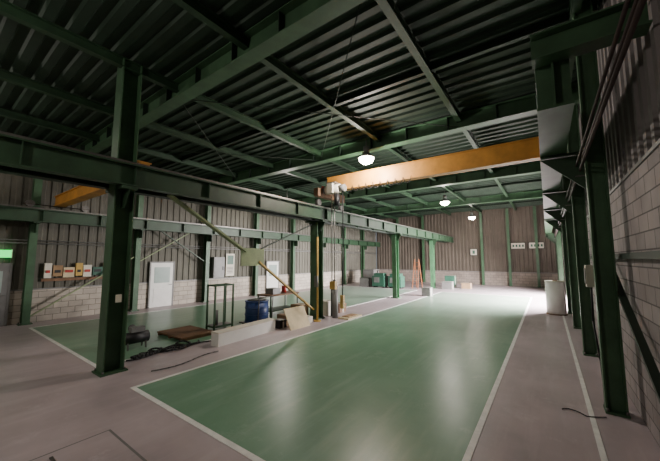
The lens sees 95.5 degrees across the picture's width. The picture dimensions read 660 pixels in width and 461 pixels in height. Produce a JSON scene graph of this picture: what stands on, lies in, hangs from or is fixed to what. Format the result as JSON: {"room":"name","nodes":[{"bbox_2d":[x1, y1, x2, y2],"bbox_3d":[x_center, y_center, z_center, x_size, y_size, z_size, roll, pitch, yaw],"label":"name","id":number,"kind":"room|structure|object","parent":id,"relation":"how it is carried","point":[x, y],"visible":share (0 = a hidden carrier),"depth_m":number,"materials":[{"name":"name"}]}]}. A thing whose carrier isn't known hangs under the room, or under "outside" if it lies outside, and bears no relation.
{"room":"factory workshop","nodes":[
{"label":"factory workshop","id":0,"kind":"room"},
{"bbox_2d":[30,231,203,316],"bbox_3d":[-8.369,1.304,12.924,0.115,3.784,6.322,-4,-7,36],"label":"brace","id":1,"kind":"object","parent":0,"point":[160,231],"depth_m":12.97,"materials":[{"name":"metal"}]},
{"bbox_2d":[7,132,360,324],"bbox_3d":[-5.310,0.632,17.955,0.220,6.540,34.900,-4,-7,36],"label":"wall","id":2,"kind":"structure","parent":0,"point":[85,301],"depth_m":13.19,"materials":[{"name":"paint"}]},
{"bbox_2d":[0,263,12,325],"bbox_3d":[-10.987,2.088,9.607,0.110,2.060,1.020,-4,-7,36],"label":"door","id":3,"kind":"structure","parent":2,"relation":"in","point":[5,268],"depth_m":9.93,"materials":[{"name":"grey paint"}]},
{"bbox_2d":[0,249,12,257],"bbox_3d":[-10.918,0.759,9.838,0.110,0.290,0.690,-4,-7,36],"label":"exit sign","id":4,"kind":"object","parent":2,"relation":"attached to","point":[3,253],"visible":1,"depth_m":9.98,"materials":[{"name":"green plastic"}]},
{"bbox_2d":[41,263,102,281],"bbox_3d":[-9.660,1.570,11.494,0.135,0.650,2.020,-4,-7,36],"label":"shelf","id":5,"kind":"object","parent":2,"relation":"attached to","point":[80,269],"visible":0.84,"depth_m":11.30,"materials":[{"name":"brown wood"}]},
{"bbox_2d":[147,262,174,307],"bbox_3d":[-7.831,2.493,13.970,0.110,2.080,1.120,-4,-7,36],"label":"door","id":6,"kind":"structure","parent":2,"relation":"in","point":[161,274],"depth_m":13.94,"materials":[{"name":"grey paint"}]},
{"bbox_2d":[0,133,375,289],"bbox_3d":[-5.266,0.061,17.977,0.040,5.360,34.900,-4,-7,36],"label":"siding","id":7,"kind":"object","parent":2,"relation":"attached to","point":[14,190],"depth_m":14.04,"materials":[{"name":"grey metal"}]},
{"bbox_2d":[211,257,224,277],"bbox_3d":[-6.078,2.002,16.307,0.290,1.100,0.650,-4,-7,36],"label":"upper cabinet","id":8,"kind":"object","parent":2,"relation":"attached to","point":[217,263],"visible":1,"depth_m":16.16,"materials":[{"name":"white metal"}]},
{"bbox_2d":[225,254,234,275],"bbox_3d":[-5.685,1.950,17.080,0.034,1.250,0.550,-4,-7,36],"label":"poster","id":9,"kind":"object","parent":2,"relation":"attached to","point":[230,258],"visible":1,"depth_m":17.05,"materials":[{"name":"white paper"}]},
{"bbox_2d":[265,261,278,292],"bbox_3d":[-3.741,3.031,19.625,0.110,2.080,1.120,-4,-7,36],"label":"door","id":10,"kind":"structure","parent":2,"relation":"in","point":[271,282],"depth_m":19.61,"materials":[{"name":"grey paint"}]},
{"bbox_2d":[0,239,373,253],"bbox_3d":[-5.189,1.094,17.823,0.050,0.145,34.300,-4,-7,36],"label":"conduit","id":11,"kind":"object","parent":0,"point":[0,239],"depth_m":13.49,"materials":[{"name":"green metal"}]},
{"bbox_2d":[260,178,326,192],"bbox_3d":[1.688,-2.790,14.394,15.500,0.140,0.100,-4,-7,36],"label":"roof beam","id":12,"kind":"structure","parent":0,"point":[325,179],"depth_m":16.95,"materials":[{"name":"green metal"}]},
{"bbox_2d":[0,0,598,218],"bbox_3d":[1.112,-3.011,13.655,15.650,0.060,34.900,-4,-7,36],"label":"corrugated roof","id":13,"kind":"object","parent":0,"point":[160,36],"depth_m":7.12,"materials":[{"name":"grey metal"}]},
{"bbox_2d":[109,4,507,212],"bbox_3d":[1.815,-2.470,14.859,10.347,0.049,18.864,-4,-7,36],"label":"roof bracing","id":14,"kind":"structure","parent":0,"point":[359,4],"depth_m":8.36,"materials":[{"name":"green metal"}]},
{"bbox_2d":[358,139,374,164],"bbox_3d":[1.212,-2.634,10.020,0.560,0.860,0.560,-4,-7,36],"label":"lamp","id":15,"kind":"object","parent":14,"relation":"hanging from","point":[366,157],"visible":1,"depth_m":9.87,"materials":[{"name":"metal"}]},
{"bbox_2d":[440,191,449,204],"bbox_3d":[6.764,-1.904,17.694,0.560,0.860,0.560,-4,-7,36],"label":"lamp","id":16,"kind":"object","parent":14,"relation":"hanging from","point":[444,201],"visible":1,"depth_m":17.54,"materials":[{"name":"metal"}]},
{"bbox_2d":[468,209,474,219],"bbox_3d":[11.380,-1.298,24.076,0.560,0.860,0.560,-4,-7,36],"label":"lamp","id":17,"kind":"object","parent":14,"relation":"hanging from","point":[471,216],"visible":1,"depth_m":23.97,"materials":[{"name":"metal"}]},
{"bbox_2d":[0,281,659,460],"bbox_3d":[1.112,3.546,13.032,16.250,0.207,35.500,-4,-7,36],"label":"floor","id":18,"kind":"structure","parent":0,"point":[51,399],"depth_m":4.69,"materials":[{"name":"concrete"}]},
{"bbox_2d":[16,140,43,325],"bbox_3d":[-10.189,-0.021,10.344,0.670,6.400,0.340,-4,-7,36],"label":"wall column","id":19,"kind":"structure","parent":18,"relation":"on","point":[27,292],"depth_m":10.26,"materials":[{"name":"green metal"}]},
{"bbox_2d":[0,204,380,246],"bbox_3d":[-4.780,0.152,17.555,0.260,0.500,34.400,-4,-7,36],"label":"girder","id":20,"kind":"object","parent":19,"relation":"attached to","point":[7,212],"visible":0.92,"depth_m":13.11,"materials":[{"name":"green metal"}]},
{"bbox_2d":[30,429,146,460],"bbox_3d":[-2.475,2.473,2.930,1.700,0.030,1.120,-4,-7,36],"label":"plate","id":21,"kind":"object","parent":18,"relation":"on","point":[107,445],"visible":1,"depth_m":3.42,"materials":[{"name":"grey paint"}]},
{"bbox_2d":[92,57,142,377],"bbox_3d":[-4.350,-0.413,6.219,0.850,6.400,0.460,-4,-7,36],"label":"steel column","id":22,"kind":"structure","parent":18,"relation":"on","point":[121,198],"depth_m":6.12,"materials":[{"name":"green metal"}]},
{"bbox_2d":[75,0,365,152],"bbox_3d":[-3.542,-3.328,7.150,15.500,0.440,0.300,-4,-7,36],"label":"girder","id":23,"kind":"object","parent":22,"relation":"attached to","point":[295,19],"depth_m":5.81,"materials":[{"name":"green metal"}]},
{"bbox_2d":[0,108,396,219],"bbox_3d":[-3.209,-2.528,16.735,0.140,0.200,34.800,-4,-7,36],"label":"roof beam","id":24,"kind":"structure","parent":23,"relation":"attached to","point":[5,113],"depth_m":11.53,"materials":[{"name":"green metal"}]},
{"bbox_2d":[0,68,421,217],"bbox_3d":[-1.139,-2.669,15.252,0.140,0.200,34.800,-4,-7,36],"label":"roof beam","id":25,"kind":"structure","parent":23,"relation":"attached to","point":[5,75],"depth_m":9.16,"materials":[{"name":"green metal"}]},
{"bbox_2d":[0,0,451,215],"bbox_3d":[1.011,-2.815,13.710,0.140,0.200,34.800,-4,-7,36],"label":"roof beam","id":26,"kind":"structure","parent":23,"relation":"attached to","point":[9,10],"depth_m":6.41,"materials":[{"name":"green metal"}]},
{"bbox_2d":[171,0,481,212],"bbox_3d":[3.080,-2.956,12.227,0.140,0.200,34.800,-4,-7,36],"label":"roof beam","id":27,"kind":"structure","parent":23,"relation":"attached to","point":[195,8],"depth_m":6.53,"materials":[{"name":"green metal"}]},
{"bbox_2d":[128,194,145,311],"bbox_3d":[-8.261,0.232,13.010,0.670,6.400,0.340,-4,-7,36],"label":"wall column","id":28,"kind":"structure","parent":18,"relation":"on","point":[138,234],"depth_m":12.95,"materials":[{"name":"green metal"}]},
{"bbox_2d":[126,340,217,371],"bbox_3d":[-3.377,2.858,7.259,1.667,0.069,2.531,-4,-7,36],"label":"heap","id":29,"kind":"object","parent":18,"relation":"on","point":[177,345],"visible":0.95,"depth_m":7.08,"materials":[{"name":"black rubber"}]},
{"bbox_2d":[200,205,212,302],"bbox_3d":[-6.332,0.486,15.676,0.670,6.400,0.340,-4,-7,36],"label":"wall column","id":30,"kind":"structure","parent":18,"relation":"on","point":[207,238],"depth_m":15.62,"materials":[{"name":"green metal"}]},
{"bbox_2d":[33,286,414,363],"bbox_3d":[-1.743,3.671,15.389,5.980,0.004,18.610,-4,-7,36],"label":"floor","id":31,"kind":"structure","parent":18,"relation":"on","point":[81,337],"depth_m":10.76,"materials":[{"name":"paint"}]},
{"bbox_2d":[126,324,149,350],"bbox_3d":[-4.829,2.634,7.452,0.280,0.571,0.560,-4,-7,36],"label":"air compressor","id":32,"kind":"object","parent":31,"relation":"on","point":[137,334],"visible":0.79,"depth_m":7.41,"materials":[{"name":"black metal"}]},
{"bbox_2d":[157,325,211,340],"bbox_3d":[-4.205,2.990,8.762,1.350,0.096,1.000,-4,-7,36],"label":"pallet","id":33,"kind":"object","parent":31,"relation":"on","point":[189,332],"visible":0.84,"depth_m":8.61,"materials":[{"name":"brown wood"}]},
{"bbox_2d":[205,283,233,330],"bbox_3d":[-3.505,2.417,9.578,0.445,1.400,0.695,-4,-7,36],"label":"stand","id":34,"kind":"object","parent":31,"relation":"on","point":[215,324],"visible":0.94,"depth_m":9.44,"materials":[{"name":"green paint"}]},
{"bbox_2d":[239,296,273,323],"bbox_3d":[-2.443,2.685,10.116,0.868,0.968,0.800,-4,-7,36],"label":"drum","id":35,"kind":"object","parent":31,"relation":"on","point":[256,309],"visible":0.77,"depth_m":9.84,"materials":[{"name":"paint"}]},
{"bbox_2d":[257,286,298,317],"bbox_3d":[-2.079,2.808,12.131,0.800,1.096,1.600,-4,-7,36],"label":"bench","id":36,"kind":"object","parent":31,"relation":"on","point":[273,291],"visible":0.69,"depth_m":11.83,"materials":[{"name":"brown wood"}]},
{"bbox_2d":[290,303,308,314],"bbox_3d":[-1.149,3.035,11.344,0.516,0.504,0.466,-4,-7,36],"label":"cardboard box","id":37,"kind":"object","parent":31,"relation":"on","point":[306,307],"visible":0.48,"depth_m":11.28,"materials":[{"name":"brown cardboard"}]},
{"bbox_2d":[211,318,275,346],"bbox_3d":[-2.370,2.845,8.500,0.300,0.345,2.125,-3,-6,32],"label":"box","id":38,"kind":"object","parent":18,"relation":"on","point":[229,335],"visible":1,"depth_m":8.20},
{"bbox_2d":[251,191,262,295],"bbox_3d":[-4.404,0.739,18.342,0.670,6.400,0.340,-4,-7,36],"label":"wall column","id":39,"kind":"structure","parent":18,"relation":"on","point":[256,241],"depth_m":18.28,"materials":[{"name":"green metal"}]},
{"bbox_2d":[275,318,286,328],"bbox_3d":[-1.619,3.006,9.712,0.316,0.254,0.316,-4,-7,36],"label":"storage box","id":40,"kind":"object","parent":18,"relation":"on","point":[280,323],"visible":0.9,"depth_m":9.60,"materials":[{"name":"black rubber"}]},
{"bbox_2d":[277,313,287,324],"bbox_3d":[-1.514,3.024,10.278,0.466,0.324,0.416,-4,-7,36],"label":"cardboard box","id":41,"kind":"object","parent":18,"relation":"on","point":[281,315],"visible":0.21,"depth_m":10.17,"materials":[{"name":"brown cardboard"}]},
{"bbox_2d":[289,219,297,290],"bbox_3d":[-2.475,0.992,21.007,0.670,6.400,0.340,-4,-7,36],"label":"wall column","id":42,"kind":"structure","parent":18,"relation":"on","point":[293,221],"depth_m":20.97,"materials":[{"name":"green metal"}]},
{"bbox_2d":[283,305,309,330],"bbox_3d":[-1.065,2.826,9.755,0.350,0.620,0.950,-4,-7,36],"label":"sheet","id":43,"kind":"object","parent":18,"relation":"on","point":[296,317],"visible":1,"depth_m":9.71,"materials":[{"name":"beige wood"}]},
{"bbox_2d":[305,220,327,319],"bbox_3d":[-0.522,1.454,11.381,0.850,3.660,0.460,-4,-7,36],"label":"steel column","id":44,"kind":"structure","parent":18,"relation":"on","point":[316,230],"depth_m":11.32,"materials":[{"name":"green metal"}]},
{"bbox_2d":[167,194,314,309],"bbox_3d":[-2.184,1.036,9.059,0.160,3.392,5.468,-4,-7,36],"label":"brace","id":45,"kind":"object","parent":44,"relation":"attached to","point":[249,256],"visible":0.98,"depth_m":8.76,"materials":[{"name":"green paint"}]},
{"bbox_2d":[313,237,320,321],"bbox_3d":[-0.441,1.734,10.845,0.306,3.000,0.352,-4,-7,36],"label":"yellow standpipe","id":46,"kind":"object","parent":18,"relation":"on","point":[315,277],"visible":1,"depth_m":10.73,"materials":[{"name":"metal"}]},
{"bbox_2d":[323,206,325,284],"bbox_3d":[-0.547,1.246,23.673,0.670,6.400,0.340,-4,-7,36],"label":"wall column","id":47,"kind":"structure","parent":18,"relation":"on","point":[324,244],"depth_m":23.63,"materials":[{"name":"metal"}]},
{"bbox_2d":[323,299,330,315],"bbox_3d":[-0.208,3.077,12.051,0.616,0.554,0.516,-4,-7,36],"label":"storage box","id":48,"kind":"object","parent":18,"relation":"on","point":[326,303],"visible":0.43,"depth_m":11.76,"materials":[{"name":"white plastic"}]},
{"bbox_2d":[137,292,530,460],"bbox_3d":[4.108,3.272,11.194,5.040,0.004,18.610,-4,-7,36],"label":"floor","id":49,"kind":"structure","parent":18,"relation":"on","point":[414,380],"depth_m":5.11,"materials":[{"name":"paint"}]},
{"bbox_2d":[331,279,337,317],"bbox_3d":[0.168,2.604,11.546,0.219,1.400,0.573,1,-6,-9],"label":"gas cylinder","id":50,"kind":"object","parent":18,"relation":"on","point":[334,298],"visible":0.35,"depth_m":11.28,"materials":[{"name":"grey paint"}]},
{"bbox_2d":[338,302,346,312],"bbox_3d":[0.341,3.233,12.630,0.516,0.354,0.516,-4,-7,36],"label":"storage box","id":51,"kind":"object","parent":18,"relation":"on","point":[340,310],"visible":0.4,"depth_m":12.38,"materials":[{"name":"brown wood"}]},
{"bbox_2d":[342,211,348,284],"bbox_3d":[1.382,1.499,26.339,0.670,6.400,0.340,-4,-7,36],"label":"wall column","id":52,"kind":"structure","parent":18,"relation":"on","point":[345,246],"depth_m":26.29,"materials":[{"name":"green metal"}]},
{"bbox_2d":[338,313,361,319],"bbox_3d":[0.775,3.252,11.386,0.450,0.080,1.000,-4,-7,36],"label":"flat board","id":53,"kind":"object","parent":18,"relation":"on","point":[348,316],"visible":1,"depth_m":11.21,"materials":[{"name":"wood"}]},
{"bbox_2d":[361,230,366,276],"bbox_3d":[3.310,1.753,29.005,0.670,6.400,0.340,-4,-7,36],"label":"wall column","id":54,"kind":"structure","parent":18,"relation":"on","point":[363,248],"depth_m":28.99,"materials":[{"name":"green metal"}]},
{"bbox_2d":[359,277,371,286],"bbox_3d":[2.914,4.166,24.296,0.816,0.704,0.716,-4,-7,36],"label":"storage box","id":55,"kind":"object","parent":18,"relation":"on","point":[364,281],"visible":0.93,"depth_m":24.03,"materials":[{"name":"grey paint"}]},
{"bbox_2d":[363,269,378,277],"bbox_3d":[3.554,4.016,25.890,1.016,1.304,1.016,-4,-7,36],"label":"storage box","id":56,"kind":"object","parent":18,"relation":"on","point":[366,272],"visible":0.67,"depth_m":25.56,"materials":[{"name":"grey paint"}]},
{"bbox_2d":[372,270,387,287],"bbox_3d":[3.934,3.793,23.519,1.000,1.300,0.820,-4,-7,36],"label":"machine","id":57,"kind":"object","parent":18,"relation":"on","point":[379,279],"visible":0.99,"depth_m":23.23,"materials":[{"name":"green paint"}]},
{"bbox_2d":[387,233,401,297],"bbox_3d":[3.744,2.014,17.278,0.850,3.660,0.460,-4,-7,36],"label":"steel column","id":58,"kind":"structure","parent":18,"relation":"on","point":[394,238],"depth_m":17.20,"materials":[{"name":"green metal"}]},
{"bbox_2d":[388,273,404,288],"bbox_3d":[5.048,3.728,22.844,1.000,1.300,0.820,-4,-7,36],"label":"machine","id":59,"kind":"object","parent":18,"relation":"on","point":[401,277],"visible":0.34,"depth_m":22.66,"materials":[{"name":"green paint"}]},
{"bbox_2d":[396,218,399,272],"bbox_3d":[6.872,1.883,30.377,0.260,6.400,0.260,-4,-7,36],"label":"wall column","id":60,"kind":"structure","parent":18,"relation":"on","point":[397,221],"depth_m":30.48,"materials":[{"name":"green metal"}]},
{"bbox_2d":[412,259,422,288],"bbox_3d":[6.634,3.278,22.865,0.482,2.213,1.063,-4,-7,36],"label":"step ladder","id":61,"kind":"object","parent":18,"relation":"on","point":[418,262],"visible":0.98,"depth_m":22.84,"materials":[{"name":"orange paint"}]},
{"bbox_2d":[421,215,425,281],"bbox_3d":[8.982,1.739,28.864,0.260,6.400,0.260,-4,-7,36],"label":"wall column","id":62,"kind":"structure","parent":18,"relation":"on","point":[422,218],"depth_m":28.79,"materials":[{"name":"green metal"}]},
{"bbox_2d":[422,287,432,295],"bbox_3d":[5.837,3.670,18.020,0.516,0.504,0.516,-4,-7,36],"label":"storage box","id":63,"kind":"object","parent":18,"relation":"on","point":[426,291],"visible":0.98,"depth_m":17.85,"materials":[{"name":"grey paint"}]},
{"bbox_2d":[425,240,437,288],"bbox_3d":[7.776,2.544,22.852,0.850,3.660,0.460,-4,-7,36],"label":"steel column","id":64,"kind":"structure","parent":18,"relation":"on","point":[431,243],"depth_m":22.77,"materials":[{"name":"green metal"}]},
{"bbox_2d":[442,281,453,289],"bbox_3d":[8.707,4.038,22.160,0.716,0.554,0.616,-4,-7,36],"label":"storage box","id":65,"kind":"object","parent":18,"relation":"on","point":[445,284],"visible":0.98,"depth_m":21.94,"materials":[{"name":"grey paint"}]},
{"bbox_2d":[445,275,455,287],"bbox_3d":[9.480,3.998,23.586,0.716,0.904,0.616,-4,-7,36],"label":"storage box","id":66,"kind":"object","parent":18,"relation":"on","point":[447,277],"visible":0.69,"depth_m":23.37,"materials":[{"name":"green plastic"}]},
{"bbox_2d":[461,283,471,288],"bbox_3d":[10.260,4.147,22.512,0.616,0.404,0.616,-4,-7,36],"label":"cardboard box","id":67,"kind":"object","parent":18,"relation":"on","point":[464,285],"visible":0.98,"depth_m":22.27,"materials":[{"name":"beige cardboard"}]},
{"bbox_2d":[479,211,485,284],"bbox_3d":[13.120,1.457,25.897,0.260,6.400,0.260,-4,-7,36],"label":"wall column","id":68,"kind":"structure","parent":18,"relation":"on","point":[480,214],"depth_m":25.81,"materials":[{"name":"green metal"}]},
{"bbox_2d":[505,208,512,285],"bbox_3d":[14.743,1.347,24.734,0.260,6.400,0.260,-4,-7,36],"label":"wall column","id":69,"kind":"structure","parent":18,"relation":"on","point":[506,209],"depth_m":24.65,"materials":[{"name":"green metal"}]},
{"bbox_2d":[533,206,540,287],"bbox_3d":[16.285,1.242,23.628,0.260,6.400,0.260,-4,-7,36],"label":"wall column","id":70,"kind":"structure","parent":18,"relation":"on","point":[534,207],"depth_m":23.54,"materials":[{"name":"green metal"}]},
{"bbox_2d":[545,218,558,279],"bbox_3d":[16.462,1.101,22.152,0.820,6.400,0.260,-4,-7,36],"label":"wall column","id":71,"kind":"structure","parent":18,"relation":"on","point":[548,237],"depth_m":22.01,"materials":[{"name":"green metal"}]},
{"bbox_2d":[545,204,563,280],"bbox_3d":[14.475,0.840,19.406,0.820,6.400,0.260,-4,-7,36],"label":"wall column","id":72,"kind":"structure","parent":18,"relation":"on","point":[558,236],"depth_m":19.18,"materials":[{"name":"green metal"}]},
{"bbox_2d":[544,280,567,315],"bbox_3d":[9.104,2.677,12.100,0.700,1.360,0.700,-4,-7,36],"label":"roll","id":73,"kind":"object","parent":18,"relation":"on","point":[555,291],"visible":1,"depth_m":11.85,"materials":[{"name":"cardboard"}]},
{"bbox_2d":[544,177,571,313],"bbox_3d":[9.566,0.195,12.620,0.820,6.400,0.260,-4,-7,36],"label":"wall column","id":74,"kind":"structure","parent":18,"relation":"on","point":[553,222],"depth_m":12.40,"materials":[{"name":"green metal"}]},
{"bbox_2d":[544,148,580,328],"bbox_3d":[7.696,-0.051,10.035,0.820,6.400,0.260,-4,-7,36],"label":"wall column","id":75,"kind":"structure","parent":18,"relation":"on","point":[555,213],"depth_m":9.80,"materials":[{"name":"green metal"}]},
{"bbox_2d":[542,104,598,357],"bbox_3d":[5.768,-0.304,7.369,0.820,6.400,0.260,-4,-7,36],"label":"wall column","id":76,"kind":"structure","parent":18,"relation":"on","point":[578,207],"depth_m":7.15,"materials":[{"name":"green metal"}]},
{"bbox_2d":[562,408,606,417],"bbox_3d":[3.606,2.603,4.262,0.501,0.012,0.133,-4,-7,36],"label":"cable","id":77,"kind":"object","parent":18,"relation":"on","point":[562,408],"visible":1,"depth_m":4.22,"materials":[{"name":"black rubber"}]},
{"bbox_2d":[540,0,630,418],"bbox_3d":[3.897,-0.550,4.784,0.820,6.400,0.260,-4,-7,36],"label":"wall column","id":78,"kind":"structure","parent":18,"relation":"on","point":[596,184],"depth_m":4.55,"materials":[{"name":"green metal"}]},
{"bbox_3d":[-8.236,0.440,0.717,0.850,3.660,0.460,-4,-7,36],"label":"steel column","id":79,"kind":"structure","parent":18,"relation":"on","visible":0},
{"bbox_2d":[0,165,446,242],"bbox_3d":[0.641,-0.322,13.679,0.220,0.290,34.400,-4,-7,36],"label":"girder","id":80,"kind":"object","parent":79,"relation":"on","point":[3,169],"visible":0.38,"depth_m":7.09,"materials":[{"name":"green metal"}]},
{"bbox_2d":[23,160,151,211],"bbox_3d":[-7.020,-1.159,8.840,6.850,0.460,1.800,-4,-7,36],"label":"crane","id":81,"kind":"object","parent":80,"relation":"on","point":[78,194],"visible":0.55,"depth_m":9.58,"materials":[{"name":"orange paint"}]},
{"bbox_2d":[0,131,454,242],"bbox_3d":[1.144,-0.466,13.329,0.200,0.510,34.400,-4,-7,36],"label":"girder","id":82,"kind":"object","parent":79,"relation":"on","point":[16,151],"visible":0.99,"depth_m":6.45,"materials":[{"name":"green metal"}]},
{"bbox_2d":[157,2,597,168],"bbox_3d":[-1.877,-3.259,9.466,15.500,0.140,0.100,-4,-7,36],"label":"girder","id":83,"kind":"structure","parent":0,"point":[525,33],"depth_m":6.76,"materials":[{"name":"green metal"}]},
{"bbox_2d":[210,82,578,184],"bbox_3d":[-0.241,-2.895,11.714,15.500,0.440,0.300,-4,-7,36],"label":"girder","id":84,"kind":"object","parent":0,"point":[523,106],"depth_m":9.60,"materials":[{"name":"green metal"}]},
{"bbox_2d":[294,161,540,203],"bbox_3d":[3.616,-2.388,17.046,15.500,0.440,0.300,-4,-7,36],"label":"girder","id":85,"kind":"object","parent":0,"point":[534,167],"depth_m":15.29,"materials":[{"name":"green metal"}]},
{"bbox_2d":[324,178,541,207],"bbox_3d":[5.545,-2.284,19.726,15.500,0.140,0.100,-4,-7,36],"label":"roof beam","id":86,"kind":"structure","parent":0,"point":[533,180],"depth_m":18.20,"materials":[{"name":"green metal"}]},
{"bbox_2d":[345,190,542,214],"bbox_3d":[7.473,-1.881,22.377,15.500,0.440,0.300,-4,-7,36],"label":"girder","id":87,"kind":"object","parent":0,"point":[537,193],"depth_m":21.17,"materials":[{"name":"green metal"}]},
{"bbox_2d":[376,0,515,209],"bbox_3d":[5.174,-3.099,10.726,0.140,0.200,34.800,-4,-7,36],"label":"roof beam","id":88,"kind":"structure","parent":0,"point":[389,7],"depth_m":6.16,"materials":[{"name":"green metal"}]},
{"bbox_2d":[366,199,542,216],"bbox_3d":[9.402,-1.777,25.057,15.500,0.140,0.100,-4,-7,36],"label":"girder","id":89,"kind":"structure","parent":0,"point":[535,200],"depth_m":24.06,"materials":[{"name":"green metal"}]},
{"bbox_2d":[376,205,557,272],"bbox_3d":[11.330,0.979,27.528,15.650,5.380,0.040,-4,-7,36],"label":"siding","id":90,"kind":"object","parent":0,"point":[449,256],"depth_m":26.41,"materials":[{"name":"metal"}]},
{"bbox_2d":[470,249,477,255],"bbox_3d":[12.647,1.907,26.398,0.600,0.600,0.075,-4,-7,36],"label":"wall sign","id":91,"kind":"object","parent":90,"relation":"attached to","point":[473,252],"visible":1,"depth_m":26.36,"materials":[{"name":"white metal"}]},
{"bbox_2d":[510,242,544,248],"bbox_3d":[15.853,1.215,24.145,2.300,0.550,0.075,-4,-7,36],"label":"wall sign","id":92,"kind":"object","parent":90,"relation":"attached to","point":[517,245],"visible":0.99,"depth_m":24.21,"materials":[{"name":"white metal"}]},
{"bbox_2d":[379,269,557,286],"bbox_3d":[11.363,1.541,27.520,15.650,6.540,0.220,-4,-7,36],"label":"wall","id":93,"kind":"structure","parent":0,"point":[525,279],"depth_m":25.68,"materials":[{"name":"paint"}]},
{"bbox_2d":[534,58,574,235],"bbox_3d":[9.693,-0.775,13.301,0.340,0.660,24.500,-4,-7,36],"label":"girder","id":94,"kind":"object","parent":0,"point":[554,102],"visible":0.74,"depth_m":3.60,"materials":[{"name":"metal"}]},
{"bbox_2d":[314,136,539,308],"bbox_3d":[2.824,0.173,9.638,7.150,4.880,1.800,-4,-7,36],"label":"crane","id":95,"kind":"object","parent":94,"relation":"on","point":[525,150],"visible":0.97,"depth_m":9.61,"materials":[{"name":"orange paint"}]},
{"bbox_2d":[530,0,652,69],"bbox_3d":[2.740,-2.104,3.231,0.960,0.300,0.220,-4,-7,36],"label":"cross beam","id":96,"kind":"structure","parent":94,"relation":"attached to","point":[594,31],"depth_m":3.22,"materials":[{"name":"green metal"}]},
{"bbox_2d":[568,0,582,80],"bbox_3d":[7.178,-3.236,9.289,0.140,0.200,34.800,-4,-7,36],"label":"roof beam","id":97,"kind":"structure","parent":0,"point":[575,6],"depth_m":4.89,"materials":[{"name":"green metal"}]},
{"bbox_2d":[554,0,646,238],"bbox_3d":[8.149,-0.437,10.549,0.120,0.267,30.500,-4,-7,36],"label":"pipes","id":98,"kind":"object","parent":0,"point":[637,8],"depth_m":2.32,"materials":[{"name":"metal"}]},
{"bbox_2d":[562,138,659,446],"bbox_3d":[7.535,-0.243,8.746,0.220,6.540,34.900,-4,-7,36],"label":"wall","id":99,"kind":"structure","parent":0,"point":[635,199],"depth_m":3.84,"materials":[{"name":"brick"}]},
{"bbox_2d":[559,0,659,241],"bbox_3d":[7.491,-1.893,8.935,0.040,3.180,34.900,-4,-7,36],"label":"siding","id":100,"kind":"object","parent":99,"relation":"on","point":[631,115],"depth_m":3.78,"materials":[{"name":"grey metal"}]},
{"bbox_2d":[588,218,659,402],"bbox_3d":[4.188,0.912,4.311,0.080,2.845,5.622,-4,-7,36],"label":"brace","id":101,"kind":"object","parent":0,"point":[651,367],"depth_m":3.50,"materials":[{"name":"green metal"}]},
{"bbox_2d":[584,265,601,374],"bbox_3d":[4.343,1.584,4.766,0.352,2.051,0.220,-4,-7,36],"label":"switch box","id":102,"kind":"object","parent":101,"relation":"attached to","point":[588,269],"visible":0.65,"depth_m":4.83,"materials":[{"name":"grey paint"}]},
{"bbox_2d":[590,250,659,258],"bbox_3d":[6.220,0.633,7.077,0.070,0.080,14.000,-4,-7,36],"label":"horizontal wall beam","id":103,"kind":"structure","parent":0,"point":[648,254],"depth_m":3.43,"materials":[{"name":"green metal"}]}
]}

